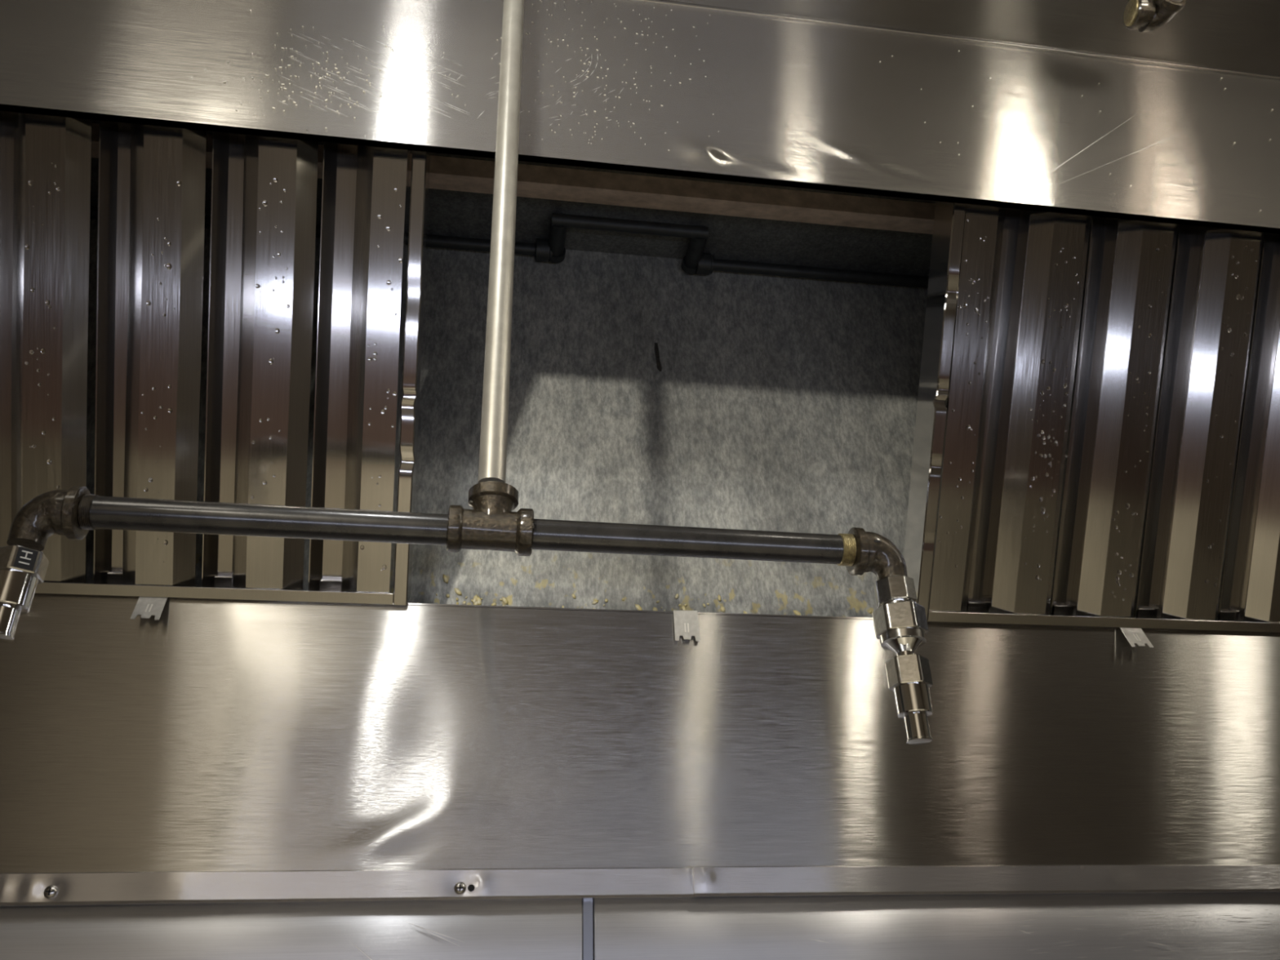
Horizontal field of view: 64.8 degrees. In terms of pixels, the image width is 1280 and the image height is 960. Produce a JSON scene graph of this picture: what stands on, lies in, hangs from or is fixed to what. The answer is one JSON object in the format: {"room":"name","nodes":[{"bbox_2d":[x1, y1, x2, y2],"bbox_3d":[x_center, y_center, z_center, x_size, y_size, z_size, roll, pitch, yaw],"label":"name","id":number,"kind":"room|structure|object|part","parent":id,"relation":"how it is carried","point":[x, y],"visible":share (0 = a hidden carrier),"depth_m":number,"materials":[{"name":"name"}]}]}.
{"room":"commercial kitchen","nodes":[
{"label":"commercial kitchen","id":0,"kind":"room"},
{"bbox_2d":[0,893,1279,959],"bbox_3d":[0.263,1.149,0.559,5.600,1.728,0.105,3,-30,-8],"label":"wall","id":1,"kind":"structure","parent":0,"point":[1175,926],"depth_m":0.89,"materials":[{"name":"metal"}]},
{"bbox_2d":[0,867,696,906],"bbox_3d":[-1.230,0.296,0.713,2.589,0.026,0.014,3,-30,-8],"label":"trim","id":2,"kind":"structure","parent":1,"relation":"attached to","point":[167,887],"depth_m":0.85,"materials":[{"name":"metal"}]},
{"bbox_2d":[582,899,593,959],"bbox_3d":[-0.022,1.112,0.477,0.010,1.728,0.005,3,-30,-8],"label":"trim","id":3,"kind":"structure","parent":1,"relation":"attached to","point":[587,904],"depth_m":0.88,"materials":[{"name":"silver metal"}]},
{"bbox_2d":[0,0,1279,873],"bbox_3d":[0.200,-0.204,0.768,3.800,0.850,0.962,3,-30,-8],"label":"exhaust hood","id":4,"kind":"object","parent":1,"relation":"attached to","point":[531,731],"visible":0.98,"depth_m":1.02,"materials":[{"name":"metal"}]},
{"bbox_2d":[130,596,167,620],"bbox_3d":[-0.461,0.120,0.950,0.025,0.032,0.022,3,-30,-8],"label":"metal clip","id":5,"kind":"object","parent":4,"relation":"attached to","point":[145,606],"visible":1,"depth_m":0.94,"materials":[{"name":"white metal"}]},
{"bbox_2d":[0,111,430,604],"bbox_3d":[-0.469,-0.115,0.953,0.512,0.393,0.295,3,-30,-8],"label":"filter","id":6,"kind":"object","parent":4,"relation":"attached to","point":[139,348],"visible":0.88,"depth_m":0.95,"materials":[{"name":"metal"}]},
{"bbox_3d":[-0.484,0.102,0.973,0.509,0.011,0.046,3,5,-8],"label":"rail","id":7,"kind":"part","parent":6,"relation":"part of","materials":[{"name":"metal"}]},
{"bbox_3d":[-0.224,-0.102,0.989,0.016,0.448,0.046,3,5,-8],"label":"rail","id":8,"kind":"part","parent":6,"relation":"part of","materials":[{"name":"metal"}]},
{"bbox_2d":[0,0,933,745],"bbox_3d":[-0.111,-0.189,0.826,0.615,0.800,0.037,3,-30,-8],"label":"pipe","id":9,"kind":"object","parent":4,"relation":"attached to","point":[900,625],"visible":1,"depth_m":0.70,"materials":[{"name":"black metal"}]},
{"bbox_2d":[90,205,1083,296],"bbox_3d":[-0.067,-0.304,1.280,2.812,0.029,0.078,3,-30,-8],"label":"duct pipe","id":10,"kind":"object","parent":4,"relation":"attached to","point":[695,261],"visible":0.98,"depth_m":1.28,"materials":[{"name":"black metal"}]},
{"bbox_3d":[0.170,-0.394,1.038,3.800,0.246,0.014,3,-30,-8],"label":"panel","id":11,"kind":"part","parent":4,"relation":"part of","materials":[{"name":"metal"}]},
{"bbox_3d":[0.144,0.257,0.987,3.800,0.264,0.007,3,-30,-8],"label":"panel","id":12,"kind":"part","parent":4,"relation":"part of","materials":[{"name":"metal"}]},
{"bbox_2d":[417,573,871,615],"bbox_3d":[0.001,0.133,1.096,0.525,0.051,0.002,3,-30,-8],"label":"crumbs","id":13,"kind":"object","parent":4,"relation":"attached to","point":[477,600],"visible":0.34,"depth_m":1.08,"materials":[{"name":"beige food"}]},
{"bbox_2d":[672,609,699,641],"bbox_3d":[0.046,0.150,1.029,0.025,0.034,0.012,3,-30,-8],"label":"metal clip","id":14,"kind":"object","parent":4,"relation":"attached to","point":[686,622],"visible":1,"depth_m":1.02,"materials":[{"name":"white metal"}]},
{"bbox_2d":[191,0,1273,210],"bbox_3d":[0.172,-0.393,1.036,1.179,0.233,0.001,3,-30,-8],"label":"dried specks","id":15,"kind":"object","parent":4,"relation":"attached to","point":[540,0],"visible":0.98,"depth_m":0.96,"materials":[{"name":"beige"}]},
{"bbox_3d":[0.214,-0.655,0.830,3.800,0.003,0.625,3,-30,-8],"label":"ceiling panel","id":16,"kind":"part","parent":4,"relation":"part of","materials":[{"name":"metal"}]},
{"bbox_2d":[903,200,1279,632],"bbox_3d":[0.554,-0.063,1.105,0.511,0.393,0.295,3,-30,-8],"label":"filter","id":17,"kind":"object","parent":4,"relation":"attached to","point":[1166,544],"visible":0.97,"depth_m":1.09,"materials":[{"name":"metal"}]},
{"bbox_3d":[0.310,-0.075,1.069,0.018,0.448,0.046,3,5,-8],"label":"rail","id":18,"kind":"part","parent":17,"relation":"part of","materials":[{"name":"metal"}]},
{"bbox_3d":[0.541,0.154,1.125,0.509,0.011,0.046,3,5,-8],"label":"rail","id":19,"kind":"part","parent":17,"relation":"part of","materials":[{"name":"metal"}]},
{"bbox_2d":[1120,627,1153,647],"bbox_3d":[0.537,0.171,1.097,0.025,0.031,0.023,3,-30,-8],"label":"metal clip","id":20,"kind":"object","parent":4,"relation":"attached to","point":[1133,635],"visible":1,"depth_m":1.09,"materials":[{"name":"white metal"}]},
{"bbox_2d":[1123,0,1186,32],"bbox_3d":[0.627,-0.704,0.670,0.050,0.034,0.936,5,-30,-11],"label":"nozzle","id":21,"kind":"object","parent":4,"relation":"attached to","point":[1143,15],"visible":1,"depth_m":1.04,"materials":[{"name":"metal"}]},
{"bbox_2d":[692,864,1279,897],"bbox_3d":[1.526,0.436,1.121,2.993,0.026,0.014,3,-30,-8],"label":"trim","id":22,"kind":"structure","parent":1,"relation":"attached to","point":[735,881],"depth_m":0.94,"materials":[{"name":"metal"}]}
]}

